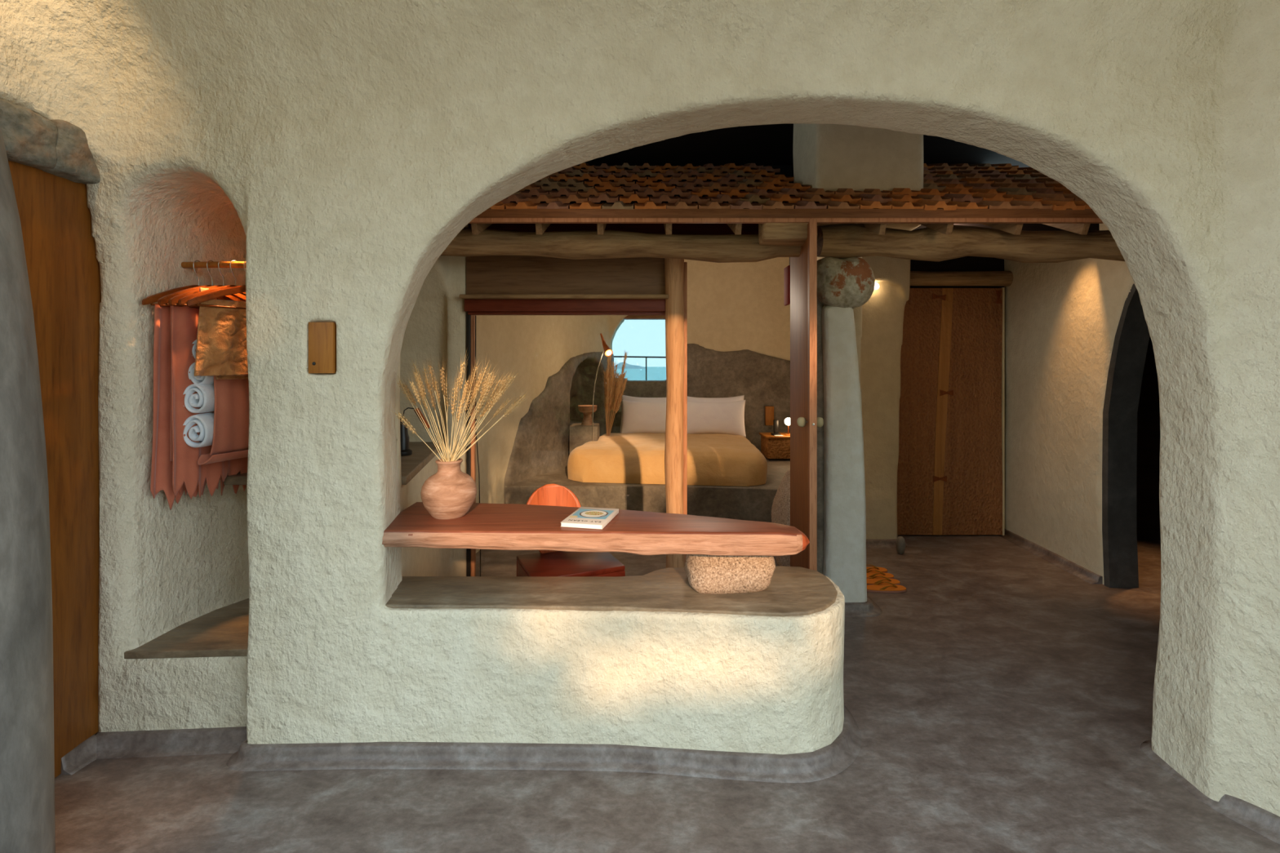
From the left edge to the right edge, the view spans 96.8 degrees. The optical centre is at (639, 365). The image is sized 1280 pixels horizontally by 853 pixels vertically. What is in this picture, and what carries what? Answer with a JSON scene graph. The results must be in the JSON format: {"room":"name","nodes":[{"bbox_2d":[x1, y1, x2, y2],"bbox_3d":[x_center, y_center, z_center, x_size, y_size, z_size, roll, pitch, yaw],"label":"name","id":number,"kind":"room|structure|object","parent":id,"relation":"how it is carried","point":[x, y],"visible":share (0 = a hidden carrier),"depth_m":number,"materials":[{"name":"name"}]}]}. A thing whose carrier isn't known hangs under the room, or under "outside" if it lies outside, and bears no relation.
{"room":"hotel suite","nodes":[
{"label":"hotel suite","id":0,"kind":"room"},
{"bbox_2d":[395,223,468,576],"bbox_3d":[-1.702,0.202,3.155,1.406,2.456,1.601,0,0,0],"label":"wall","id":1,"kind":"structure","parent":0,"point":[436,328],"depth_m":3.41,"materials":[{"name":"beige paint"}]},
{"bbox_2d":[223,441,444,484],"bbox_3d":[-1.373,0.486,2.950,0.774,0.037,1.100,0,0,0],"label":"countertop","id":2,"kind":"structure","parent":1,"relation":"on","point":[411,465],"depth_m":2.77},
{"bbox_2d":[400,407,430,456],"bbox_3d":[-1.196,0.344,2.980,0.194,0.249,0.096,0,0,0],"label":"desk lamp","id":3,"kind":"object","parent":2,"relation":"on","point":[405,439],"visible":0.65,"depth_m":2.96,"materials":[{"name":"black plastic"}]},
{"bbox_2d":[459,255,669,576],"bbox_3d":[-0.445,0.365,3.400,1.230,2.070,0.140,0,0,0],"label":"window frame","id":4,"kind":"structure","parent":1,"relation":"in","point":[496,285],"depth_m":3.42,"materials":[{"name":"brown wood"}]},
{"bbox_2d":[459,294,669,299],"bbox_3d":[-0.445,-0.406,3.390,1.230,0.023,0.120,0,0,0],"label":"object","id":5,"kind":"object","parent":4,"relation":"attached to","point":[462,296],"depth_m":3.33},
{"bbox_2d":[440,226,800,262],"bbox_3d":[-0.139,-0.668,3.141,2.048,0.193,0.173,0,0,0],"label":"log beam","id":6,"kind":"structure","parent":1,"relation":"attached to","point":[577,244],"depth_m":3.08,"materials":[{"name":"wood"}]},
{"bbox_2d":[602,351,627,435],"bbox_3d":[-0.263,0.408,6.083,0.315,1.185,0.310,0,0,0],"label":"bunch","id":7,"kind":"object","parent":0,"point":[612,394],"visible":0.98,"depth_m":6.04,"materials":[{"name":"plant"}]},
{"bbox_2d":[0,0,1279,817],"bbox_3d":[0.030,-0.135,1.854,5.060,3.110,1.807,0,0,0],"label":"wall","id":8,"kind":"structure","parent":0,"point":[335,150],"depth_m":2.01,"materials":[{"name":"beige paint"}]},
{"bbox_2d":[0,98,57,169],"bbox_3d":[-2.030,-0.731,1.801,0.233,0.179,0.201,0,0,0],"label":"lintel stone","id":9,"kind":"object","parent":8,"relation":"attached to","point":[29,138],"visible":0.87,"depth_m":1.79,"materials":[{"name":"stone"}]},
{"bbox_2d":[8,160,101,777],"bbox_3d":[-2.013,0.370,1.680,0.060,2.060,0.960,0,0,0],"label":"door","id":10,"kind":"structure","parent":8,"relation":"in","point":[63,266],"depth_m":1.97,"materials":[{"name":"wood"}]},
{"bbox_2d":[41,119,100,184],"bbox_3d":[-2.020,-0.735,1.979,0.209,0.184,0.222,0,0,0],"label":"lintel stone","id":11,"kind":"object","parent":8,"relation":"attached to","point":[75,162],"visible":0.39,"depth_m":1.93,"materials":[{"name":"stone"}]},
{"bbox_2d":[61,726,246,775],"bbox_3d":[-1.706,1.380,2.052,0.666,0.080,0.165,0,0,-6],"label":"baseboard","id":12,"kind":"structure","parent":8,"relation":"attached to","point":[201,741],"depth_m":2.06,"materials":[{"name":"concrete"}]},
{"bbox_2d":[124,598,248,659],"bbox_3d":[-1.610,1.069,2.386,0.580,0.027,0.588,0,0,0],"label":"niche ledge","id":13,"kind":"object","parent":8,"relation":"attached to","point":[223,632],"visible":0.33,"depth_m":2.19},
{"bbox_2d":[181,261,245,267],"bbox_3d":[-1.605,-0.413,2.330,0.570,0.029,0.028,0,0,0],"label":"hanging rod","id":14,"kind":"object","parent":8,"relation":"attached to","point":[202,264],"visible":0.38,"depth_m":2.32,"materials":[{"name":"brown wood"}]},
{"bbox_2d":[142,260,229,306],"bbox_3d":[-1.808,-0.329,2.330,0.019,0.205,0.430,0,0,12],"label":"clothes hanger","id":15,"kind":"object","parent":14,"relation":"hanging from","point":[152,299],"visible":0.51,"depth_m":2.19,"materials":[{"name":"brown wood"}]},
{"bbox_2d":[150,304,239,510],"bbox_3d":[-1.817,0.165,2.330,0.053,0.794,0.376,0,0,12],"label":"cloth","id":16,"kind":"object","parent":15,"relation":"hanging from","point":[162,466],"visible":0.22,"depth_m":2.19,"materials":[{"name":"fabric"}]},
{"bbox_2d":[157,260,243,308],"bbox_3d":[-1.753,-0.329,2.330,0.019,0.205,0.430,0,0,11],"label":"clothes hanger","id":17,"kind":"object","parent":14,"relation":"hanging from","point":[164,300],"visible":0.46,"depth_m":2.22,"materials":[{"name":"brown wood"}]},
{"bbox_2d":[171,305,248,499],"bbox_3d":[-1.753,0.157,2.333,0.030,0.778,0.337,0,0,11],"label":"textile","id":18,"kind":"object","parent":17,"relation":"hanging from","point":[184,319],"visible":0.41,"depth_m":2.22,"materials":[{"name":"fabric"}]},
{"bbox_2d":[168,260,245,307],"bbox_3d":[-1.706,-0.329,2.330,0.019,0.205,0.430,0,0,13],"label":"clothes hanger","id":19,"kind":"object","parent":14,"relation":"hanging from","point":[173,300],"visible":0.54,"depth_m":2.21,"materials":[{"name":"brown wood"}]},
{"bbox_2d":[169,287,248,465],"bbox_3d":[-1.720,0.043,2.352,0.118,0.694,0.347,0,0,14],"label":"cloth","id":20,"kind":"object","parent":19,"relation":"hanging from","point":[231,411],"visible":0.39,"depth_m":2.32,"materials":[{"name":"fabric"}]},
{"bbox_2d":[182,412,213,447],"bbox_3d":[-1.752,0.258,2.297,0.104,0.133,0.162,0,0,-7],"label":"rolled towel","id":21,"kind":"object","parent":20,"relation":"in","point":[205,421],"visible":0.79,"depth_m":2.23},
{"bbox_2d":[182,383,214,413],"bbox_3d":[-1.751,0.129,2.297,0.094,0.119,0.162,0,0,-7],"label":"rolled towel","id":22,"kind":"object","parent":20,"relation":"in","point":[204,399],"visible":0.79,"depth_m":2.23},
{"bbox_2d":[188,362,213,384],"bbox_3d":[-1.748,0.031,2.311,0.077,0.097,0.163,0,0,-8],"label":"rolled towel","id":23,"kind":"object","parent":20,"relation":"in","point":[207,380],"visible":0.2,"depth_m":2.24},
{"bbox_2d":[177,260,245,306],"bbox_3d":[-1.657,-0.329,2.330,0.019,0.205,0.430,0,0,18],"label":"clothes hanger","id":24,"kind":"object","parent":14,"relation":"hanging from","point":[183,300],"visible":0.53,"depth_m":2.21,"materials":[{"name":"brown wood"}]},
{"bbox_2d":[215,375,248,379],"bbox_3d":[-1.637,-0.087,2.360,0.033,0.286,0.320,0,0,18],"label":"cloth","id":25,"kind":"object","parent":24,"relation":"hanging from","point":[217,377],"visible":0.16,"depth_m":2.30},
{"bbox_2d":[186,261,245,309],"bbox_3d":[-1.598,-0.328,2.330,0.019,0.205,0.430,0,0,30],"label":"clothes hanger","id":26,"kind":"object","parent":14,"relation":"hanging from","point":[196,300],"visible":0.41,"depth_m":2.23,"materials":[{"name":"brown wood"}]},
{"bbox_2d":[194,298,248,376],"bbox_3d":[-1.618,-0.110,2.307,0.023,0.300,0.321,0,0,31],"label":"cloth","id":27,"kind":"object","parent":26,"relation":"hanging from","point":[221,335],"visible":0.54,"depth_m":2.24,"materials":[{"name":"fabric"}]},
{"bbox_2d":[308,322,336,373],"bbox_3d":[-1.137,-0.064,2.038,0.088,0.182,0.036,0,0,0],"label":"wall plate","id":28,"kind":"object","parent":8,"relation":"attached to","point":[322,335],"visible":0.91,"depth_m":2.02,"materials":[{"name":"brown wood"}]},
{"bbox_2d":[226,705,861,782],"bbox_3d":[-0.308,1.383,2.204,2.313,0.075,0.593,0,0,0],"label":"baseboard","id":29,"kind":"structure","parent":8,"relation":"attached to","point":[827,762],"depth_m":1.99,"materials":[{"name":"concrete"}]},
{"bbox_2d":[382,502,809,555],"bbox_3d":[-0.172,0.640,2.249,1.610,0.095,0.468,0,0,0],"label":"desk slab","id":30,"kind":"object","parent":8,"relation":"attached to","point":[495,526],"visible":0.95,"depth_m":2.04,"materials":[{"name":"wood"}]},
{"bbox_2d":[420,457,476,519],"bbox_3d":[-0.755,0.483,2.250,0.211,0.221,0.212,0,0,0],"label":"clay vase","id":31,"kind":"object","parent":30,"relation":"on","point":[450,493],"visible":0.91,"depth_m":2.18,"materials":[{"name":"ceramic"}]},
{"bbox_2d":[391,405,442,462],"bbox_3d":[-0.839,0.327,2.171,0.036,0.413,0.259,0,0,43],"label":"stalk","id":32,"kind":"object","parent":31,"relation":"in","point":[399,414],"visible":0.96,"depth_m":2.13,"materials":[{"name":"beige plant"}]},
{"bbox_2d":[395,370,444,462],"bbox_3d":[-0.860,0.269,2.230,0.233,0.530,0.040,0,0,-2],"label":"stalk","id":33,"kind":"object","parent":31,"relation":"in","point":[405,393],"visible":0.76,"depth_m":2.23,"materials":[{"name":"beige plant"}]},
{"bbox_2d":[399,373,446,462],"bbox_3d":[-0.835,0.275,2.201,0.208,0.517,0.035,0,0,-36],"label":"stalk","id":34,"kind":"object","parent":31,"relation":"in","point":[412,398],"visible":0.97,"depth_m":2.17,"materials":[{"name":"beige plant"}]},
{"bbox_2d":[408,374,444,462],"bbox_3d":[-0.807,0.271,2.182,0.190,0.526,0.032,0,0,-44],"label":"stalk","id":35,"kind":"object","parent":31,"relation":"in","point":[412,383],"visible":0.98,"depth_m":2.15,"materials":[{"name":"beige plant"}]},
{"bbox_2d":[408,364,445,458],"bbox_3d":[-0.830,0.251,2.246,0.162,0.566,0.038,0,0,-16],"label":"stalk","id":36,"kind":"object","parent":31,"relation":"in","point":[419,384],"visible":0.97,"depth_m":2.23,"materials":[{"name":"beige plant"}]},
{"bbox_2d":[421,373,447,455],"bbox_3d":[-0.788,0.275,2.201,0.035,0.516,0.132,0,0,32],"label":"stalk","id":37,"kind":"object","parent":31,"relation":"in","point":[429,391],"visible":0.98,"depth_m":2.18,"materials":[{"name":"beige plant"}]},
{"bbox_2d":[426,357,448,460],"bbox_3d":[-0.763,0.243,2.173,0.033,0.581,0.168,0,0,17],"label":"stalk","id":38,"kind":"object","parent":31,"relation":"in","point":[430,368],"visible":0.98,"depth_m":2.14,"materials":[{"name":"beige plant"}]},
{"bbox_2d":[436,360,448,460],"bbox_3d":[-0.749,0.244,2.163,0.041,0.580,0.188,0,0,-16],"label":"stalk","id":39,"kind":"object","parent":31,"relation":"in","point":[441,377],"visible":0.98,"depth_m":2.12,"materials":[{"name":"beige plant"}]},
{"bbox_2d":[448,378,462,461],"bbox_3d":[-0.724,0.280,2.181,0.047,0.508,0.164,0,0,-39],"label":"stalk","id":40,"kind":"object","parent":31,"relation":"in","point":[455,388],"visible":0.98,"depth_m":2.16,"materials":[{"name":"beige plant"}]},
{"bbox_2d":[448,392,466,462],"bbox_3d":[-0.703,0.309,2.165,0.042,0.448,0.222,0,0,-41],"label":"stalk","id":41,"kind":"object","parent":31,"relation":"in","point":[461,401],"visible":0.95,"depth_m":2.14,"materials":[{"name":"beige plant"}]},
{"bbox_2d":[451,351,468,460],"bbox_3d":[-0.711,0.229,2.202,0.143,0.610,0.040,0,0,39],"label":"stalk","id":42,"kind":"object","parent":31,"relation":"in","point":[462,370],"visible":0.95,"depth_m":2.18,"materials":[{"name":"beige plant"}]},
{"bbox_2d":[450,359,479,461],"bbox_3d":[-0.685,0.243,2.237,0.155,0.582,0.037,0,0,23],"label":"stalk","id":43,"kind":"object","parent":31,"relation":"in","point":[471,383],"visible":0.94,"depth_m":2.22,"materials":[{"name":"beige plant"}]},
{"bbox_2d":[452,355,491,458],"bbox_3d":[-0.665,0.241,2.232,0.200,0.585,0.038,0,0,21],"label":"stalk","id":44,"kind":"object","parent":31,"relation":"in","point":[482,376],"visible":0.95,"depth_m":2.21,"materials":[{"name":"beige plant"}]},
{"bbox_2d":[453,379,494,459],"bbox_3d":[-0.638,0.280,2.173,0.304,0.507,0.043,0,0,41],"label":"stalk","id":45,"kind":"object","parent":31,"relation":"in","point":[487,387],"visible":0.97,"depth_m":2.13,"materials":[{"name":"beige plant"}]},
{"bbox_2d":[452,368,496,461],"bbox_3d":[-0.644,0.264,2.159,0.311,0.540,0.049,0,0,30],"label":"stalk","id":46,"kind":"object","parent":31,"relation":"in","point":[489,380],"visible":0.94,"depth_m":2.13,"materials":[{"name":"beige plant"}]},
{"bbox_2d":[455,386,496,459],"bbox_3d":[-0.652,0.298,2.222,0.237,0.472,0.042,0,0,5],"label":"stalk","id":47,"kind":"object","parent":31,"relation":"in","point":[490,400],"visible":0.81,"depth_m":2.22,"materials":[{"name":"beige plant"}]},
{"bbox_2d":[453,382,506,460],"bbox_3d":[-0.623,0.292,2.162,0.346,0.484,0.045,0,0,26],"label":"stalk","id":48,"kind":"object","parent":31,"relation":"in","point":[495,397],"visible":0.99,"depth_m":2.13,"materials":[{"name":"beige plant"}]},
{"bbox_2d":[457,373,507,453],"bbox_3d":[-0.642,0.275,2.280,0.253,0.518,0.048,0,0,-4],"label":"stalk","id":49,"kind":"object","parent":31,"relation":"in","point":[493,391],"visible":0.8,"depth_m":2.27,"materials":[{"name":"beige plant"}]},
{"bbox_2d":[458,395,514,455],"bbox_3d":[-0.632,0.313,2.295,0.292,0.442,0.037,0,0,-19],"label":"stalk","id":50,"kind":"object","parent":31,"relation":"in","point":[505,402],"visible":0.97,"depth_m":2.32,"materials":[{"name":"beige plant"}]},
{"bbox_2d":[454,370,521,460],"bbox_3d":[-0.610,0.266,2.198,0.335,0.535,0.041,0,0,13],"label":"stalk","id":51,"kind":"object","parent":31,"relation":"in","point":[512,377],"visible":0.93,"depth_m":2.18,"materials":[{"name":"beige plant"}]},
{"bbox_2d":[454,397,525,461],"bbox_3d":[-0.595,0.315,2.178,0.385,0.438,0.043,0,0,18],"label":"stalk","id":52,"kind":"object","parent":31,"relation":"in","point":[517,402],"visible":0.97,"depth_m":2.15,"materials":[{"name":"beige plant"}]},
{"bbox_2d":[560,506,618,529],"bbox_3d":[-0.189,0.585,2.192,0.161,0.017,0.238,0,0,12],"label":"book","id":53,"kind":"object","parent":30,"relation":"on","point":[588,517],"visible":1,"depth_m":2.15,"materials":[{"name":"white paper"}]},
{"bbox_2d":[572,508,613,519],"bbox_3d":[-0.185,0.577,2.213,0.165,0.001,0.157,0,0,0],"label":"print","id":54,"kind":"object","parent":53,"relation":"on","point":[580,513],"depth_m":2.21,"materials":[{"name":"blue"}]},
{"bbox_2d":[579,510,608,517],"bbox_3d":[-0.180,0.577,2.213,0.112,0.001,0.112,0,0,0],"label":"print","id":55,"kind":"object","parent":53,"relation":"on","point":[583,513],"depth_m":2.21},
{"bbox_2d":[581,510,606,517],"bbox_3d":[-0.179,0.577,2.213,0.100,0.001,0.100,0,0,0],"label":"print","id":56,"kind":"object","parent":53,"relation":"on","point":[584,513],"depth_m":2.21,"materials":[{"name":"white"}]},
{"bbox_2d":[385,566,837,617],"bbox_3d":[-0.113,0.882,2.220,1.762,0.036,0.470,0,0,0],"label":"cap","id":57,"kind":"object","parent":8,"relation":"on","point":[792,591],"visible":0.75,"depth_m":2.15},
{"bbox_2d":[684,554,775,594],"bbox_3d":[0.350,0.780,2.262,0.354,0.200,0.257,0,0,0],"label":"support stone","id":58,"kind":"object","parent":57,"relation":"on","point":[706,574],"visible":0.68,"depth_m":2.15,"materials":[{"name":"stone"}]},
{"bbox_2d":[790,218,823,571],"bbox_3d":[0.890,0.325,3.132,0.132,2.110,0.617,0,0,5],"label":"hinged door","id":59,"kind":"structure","parent":8,"relation":"in","point":[804,420],"depth_m":2.95,"materials":[{"name":"brown wood"}]},
{"bbox_2d":[1140,740,1279,844],"bbox_3d":[2.054,1.385,1.505,0.500,0.070,1.235,0,0,0],"label":"baseboard","id":60,"kind":"structure","parent":8,"relation":"attached to","point":[1263,822],"depth_m":1.76,"materials":[{"name":"concrete"}]},
{"bbox_2d":[613,355,666,380],"bbox_3d":[0.000,0.619,8.600,3.000,1.561,0.024,0,0,0],"label":"terrace railing","id":61,"kind":"object","parent":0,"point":[646,357],"visible":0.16,"depth_m":8.59,"materials":[{"name":"black metal"}]},
{"bbox_2d":[54,534,1279,852],"bbox_3d":[-0.400,1.460,2.900,11.200,0.120,12.200,0,0,0],"label":"floor","id":62,"kind":"structure","parent":0,"point":[1001,701],"depth_m":1.91,"materials":[{"name":"concrete"}]},
{"bbox_2d":[0,126,55,852],"bbox_3d":[-2.061,-0.115,1.460,0.930,3.135,0.444,0,0,0],"label":"door surround","id":63,"kind":"structure","parent":62,"relation":"on","point":[27,752],"depth_m":1.50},
{"bbox_2d":[516,483,625,577],"bbox_3d":[-0.345,1.004,2.777,0.440,0.793,0.365,0,0,-24],"label":"chair","id":64,"kind":"object","parent":62,"relation":"on","point":[544,562],"visible":0.34,"depth_m":2.77,"materials":[{"name":"red paint"}]},
{"bbox_2d":[505,450,790,522],"bbox_3d":[0.352,1.208,5.761,3.136,0.385,2.278,0,0,0],"label":"platform","id":65,"kind":"object","parent":62,"relation":"on","point":[751,503],"visible":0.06,"depth_m":4.79,"materials":[{"name":"concrete"}]},
{"bbox_2d":[568,423,599,454],"bbox_3d":[-0.560,0.807,5.770,0.280,0.415,0.300,0,0,0],"label":"stone block","id":66,"kind":"object","parent":65,"relation":"on","point":[579,434],"visible":0.46,"depth_m":5.62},
{"bbox_2d":[577,404,596,425],"bbox_3d":[-0.530,0.502,5.750,0.196,0.195,0.196,0,0,0],"label":"pedestal bowl","id":67,"kind":"object","parent":66,"relation":"on","point":[587,410],"visible":0.95,"depth_m":5.70,"materials":[{"name":"wood"}]},
{"bbox_2d":[591,333,613,441],"bbox_3d":[-0.356,0.371,5.566,0.223,1.380,0.102,0,0,41],"label":"lamp","id":68,"kind":"object","parent":65,"relation":"on","point":[608,352],"visible":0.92,"depth_m":5.59,"materials":[{"name":"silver metal"}]},
{"bbox_2d":[567,432,767,486],"bbox_3d":[0.317,0.873,5.804,1.784,0.284,1.937,0,0,7],"label":"bedspread","id":69,"kind":"object","parent":65,"relation":"on","point":[637,458],"visible":0.86,"depth_m":4.95,"materials":[{"name":"fabric"}]},
{"bbox_2d":[619,395,666,432],"bbox_3d":[0.130,0.545,6.421,0.721,0.429,0.198,0,0,6],"label":"pillow","id":70,"kind":"object","parent":69,"relation":"on","point":[624,397],"visible":0.16,"depth_m":6.42,"materials":[{"name":"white fabric"}]},
{"bbox_2d":[620,399,666,433],"bbox_3d":[0.150,0.575,6.241,0.740,0.406,0.202,0,0,7],"label":"pillow","id":71,"kind":"object","parent":69,"relation":"on","point":[647,417],"visible":0.65,"depth_m":6.18,"materials":[{"name":"white fabric"}]},
{"bbox_2d":[687,395,744,402],"bbox_3d":[0.800,0.545,6.379,0.741,0.429,0.200,0,0,7],"label":"pillow","id":72,"kind":"object","parent":69,"relation":"on","point":[738,397],"visible":0.17,"depth_m":6.36,"materials":[{"name":"white fabric"}]},
{"bbox_2d":[687,400,746,437],"bbox_3d":[0.790,0.575,6.200,0.721,0.406,0.201,0,0,7],"label":"pillow","id":73,"kind":"object","parent":69,"relation":"on","point":[722,418],"visible":0.86,"depth_m":6.13,"materials":[{"name":"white fabric"}]},
{"bbox_2d":[759,432,790,460],"bbox_3d":[1.580,0.885,6.225,0.480,0.260,0.390,0,0,0],"label":"nightstand","id":74,"kind":"object","parent":65,"relation":"on","point":[772,447],"visible":0.48,"depth_m":6.05,"materials":[{"name":"brown wood"}]},
{"bbox_2d":[664,257,684,568],"bbox_3d":[0.206,0.360,3.391,0.123,2.102,0.119,0,0,0],"label":"post","id":75,"kind":"object","parent":62,"relation":"on","point":[673,268],"visible":0.73,"depth_m":3.34,"materials":[{"name":"wood"}]},
{"bbox_2d":[771,469,790,566],"bbox_3d":[1.105,1.063,4.001,0.338,0.674,0.441,0,0,0],"label":"boulder","id":76,"kind":"object","parent":62,"relation":"on","point":[780,509],"visible":0.26,"depth_m":3.92,"materials":[{"name":"stone"}]},
{"bbox_2d":[817,298,823,573],"bbox_3d":[1.032,0.505,3.330,0.100,1.811,0.094,0,0,0],"label":"door frame","id":77,"kind":"structure","parent":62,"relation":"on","point":[820,305],"depth_m":3.29,"materials":[{"name":"wood"}]},
{"bbox_2d":[866,564,887,573],"bbox_3d":[1.545,1.381,3.860,0.260,0.038,0.093,0,0,0],"label":"sandal","id":78,"kind":"object","parent":62,"relation":"on","point":[873,568],"visible":0.46,"depth_m":3.84,"materials":[{"name":"brown rubber"}]},
{"bbox_2d":[866,570,893,578],"bbox_3d":[1.542,1.381,3.755,0.260,0.038,0.093,0,0,0],"label":"sandal","id":79,"kind":"object","parent":62,"relation":"on","point":[868,574],"visible":0.49,"depth_m":3.75,"materials":[{"name":"brown rubber"}]},
{"bbox_2d":[866,576,900,585],"bbox_3d":[1.535,1.381,3.650,0.260,0.038,0.093,0,0,0],"label":"sandal","id":80,"kind":"object","parent":62,"relation":"on","point":[873,580],"visible":0.63,"depth_m":3.64,"materials":[{"name":"brown rubber"}]},
{"bbox_2d":[866,582,906,592],"bbox_3d":[1.525,1.379,3.545,0.260,0.041,0.093,0,0,0],"label":"sandal","id":81,"kind":"object","parent":62,"relation":"on","point":[877,588],"visible":0.81,"depth_m":3.52,"materials":[{"name":"brown rubber"}]},
{"bbox_2d":[896,536,905,554],"bbox_3d":[1.939,1.336,4.228,0.064,0.129,0.060,0,0,0],"label":"door stop","id":82,"kind":"object","parent":62,"relation":"on","point":[900,542],"visible":1,"depth_m":4.21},
{"bbox_2d":[475,257,862,553],"bbox_3d":[0.273,-0.129,5.290,3.745,3.110,3.907,0,0,6],"label":"wall","id":83,"kind":"structure","parent":0,"point":[736,306],"depth_m":5.97,"materials":[{"name":"beige paint"}]},
{"bbox_2d":[623,315,665,319],"bbox_3d":[0.070,-0.632,6.920,0.860,0.135,0.160,0,0,0],"label":"trim","id":84,"kind":"structure","parent":83,"relation":"attached to","point":[628,317],"depth_m":6.84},
{"bbox_2d":[503,343,790,503],"bbox_3d":[0.279,0.573,6.027,3.738,1.685,2.453,0,0,0],"label":"headboard","id":85,"kind":"structure","parent":83,"relation":"attached to","point":[541,442],"depth_m":6.77,"materials":[{"name":"stone"}]},
{"bbox_2d":[764,406,773,425],"bbox_3d":[1.540,0.598,6.770,0.100,0.225,0.060,0,0,0],"label":"wall box","id":86,"kind":"object","parent":85,"relation":"attached to","point":[769,411],"visible":0.88,"depth_m":6.74,"materials":[{"name":"brown wood"}]},
{"bbox_2d":[683,262,687,562],"bbox_3d":[0.270,0.390,3.430,0.024,2.020,0.060,0,0,0],"label":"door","id":87,"kind":"structure","parent":83,"relation":"in","point":[685,273],"depth_m":3.40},
{"bbox_2d":[467,162,1103,265],"bbox_3d":[0.950,-1.196,3.915,4.300,1.028,2.069,0,0,0],"label":"tiled roof","id":88,"kind":"structure","parent":83,"relation":"attached to","point":[729,198],"depth_m":3.09,"materials":[{"name":"tile"}]},
{"bbox_2d":[758,222,808,245],"bbox_3d":[0.768,-0.708,2.975,0.283,0.139,0.150,0,0,0],"label":"beam","id":89,"kind":"structure","parent":88,"relation":"attached to","point":[769,233],"depth_m":2.90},
{"bbox_2d":[792,123,923,231],"bbox_3d":[1.381,-1.299,3.648,0.687,0.923,0.510,0,0,0],"label":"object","id":90,"kind":"structure","parent":83,"relation":"attached to","point":[827,157],"depth_m":3.40,"materials":[{"name":"beige paint"}]},
{"bbox_2d":[866,534,907,548],"bbox_3d":[1.654,1.385,4.481,0.908,0.070,0.242,0,0,0],"label":"baseboard","id":91,"kind":"structure","parent":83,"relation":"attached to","point":[870,544],"depth_m":4.39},
{"bbox_2d":[783,265,790,306],"bbox_3d":[0.925,-0.500,3.560,0.020,0.240,0.120,0,0,0],"label":"cloth","id":92,"kind":"object","parent":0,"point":[787,269],"visible":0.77,"depth_m":3.54,"materials":[{"name":"red"}]},
{"bbox_2d":[577,123,1030,167],"bbox_3d":[0.900,-1.750,4.900,7.800,0.100,5.400,0,0,0],"label":"ceiling","id":93,"kind":"structure","parent":0,"point":[769,144],"depth_m":4.51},
{"bbox_2d":[821,305,866,602],"bbox_3d":[1.180,0.534,3.430,0.261,1.776,0.385,0,0,0],"label":"pillar","id":94,"kind":"structure","parent":0,"point":[844,477],"depth_m":3.24,"materials":[{"name":"paint"}]},
{"bbox_2d":[817,257,875,308],"bbox_3d":[1.162,-0.486,3.298,0.342,0.329,0.330,0,0,0],"label":"boulder","id":95,"kind":"object","parent":94,"relation":"on","point":[842,282],"visible":0.76,"depth_m":3.17,"materials":[{"name":"stone"}]},
{"bbox_2d":[817,223,1124,262],"bbox_3d":[1.974,-0.684,3.198,1.964,0.234,0.222,0,0,0],"label":"log beam","id":96,"kind":"structure","parent":95,"relation":"on","point":[838,240],"depth_m":3.13,"materials":[{"name":"wood"}]},
{"bbox_2d":[844,595,881,617],"bbox_3d":[1.178,1.385,3.382,0.417,0.070,0.437,0,0,0],"label":"baseboard","id":97,"kind":"structure","parent":94,"relation":"attached to","point":[869,608],"depth_m":3.21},
{"bbox_2d":[860,255,910,539],"bbox_3d":[1.738,0.154,4.660,0.766,2.527,0.492,0,0,0],"label":"wall","id":98,"kind":"structure","parent":0,"point":[882,314],"depth_m":4.45,"materials":[{"name":"beige paint"}]},
{"bbox_2d":[910,256,1004,288],"bbox_3d":[2.600,0.100,4.770,1.200,2.600,0.100,0,0,0],"label":"wall","id":99,"kind":"structure","parent":0,"point":[966,263],"depth_m":4.72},
{"bbox_2d":[897,287,1004,535],"bbox_3d":[2.490,0.380,4.682,0.990,2.040,0.056,0,0,0],"label":"door","id":100,"kind":"structure","parent":99,"relation":"in","point":[951,468],"depth_m":4.66,"materials":[{"name":"brown wood"}]},
{"bbox_2d":[910,271,1013,286],"bbox_3d":[2.574,-0.713,4.660,1.053,0.131,0.134,0,0,0],"label":"log","id":101,"kind":"object","parent":99,"relation":"attached to","point":[993,278],"visible":0.67,"depth_m":4.61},
{"bbox_2d":[1004,223,1133,584],"bbox_3d":[3.002,0.164,3.525,0.207,2.532,2.758,0,0,0],"label":"wall","id":102,"kind":"structure","parent":0,"point":[1062,319],"depth_m":4.03,"materials":[{"name":"beige paint"}]},
{"bbox_2d":[997,528,1102,584],"bbox_3d":[2.965,1.385,4.181,0.095,0.070,1.083,0,0,3],"label":"baseboard","id":103,"kind":"structure","parent":102,"relation":"attached to","point":[1069,566],"depth_m":4.04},
{"bbox_2d":[1102,284,1150,587],"bbox_3d":[3.046,0.365,3.188,0.187,2.089,0.893,0,0,0],"label":"door frame","id":104,"kind":"structure","parent":102,"relation":"in","point":[1127,361],"depth_m":3.59,"materials":[{"name":"black"}]},
{"bbox_2d":[1136,337,1160,540],"bbox_3d":[3.750,0.100,4.600,1.300,2.600,0.100,0,0,0],"label":"wall","id":105,"kind":"structure","parent":0,"point":[1148,514],"depth_m":4.55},
{"label":"outside","id":106,"kind":"structure","parent":0,"visible":0},
{"bbox_2d":[613,366,666,380],"bbox_3d":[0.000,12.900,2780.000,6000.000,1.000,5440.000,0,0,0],"label":"sea","id":107,"kind":"structure","parent":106,"point":[654,373],"depth_m":893.70,"materials":[{"name":"liquid"}]},
{"bbox_2d":[613,362,649,368],"bbox_3d":[-50.000,0.448,2300.000,230.000,27.904,160.000,0,0,0],"label":"island","id":108,"kind":"object","parent":107,"relation":"on","point":[620,365],"visible":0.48,"depth_m":2247.86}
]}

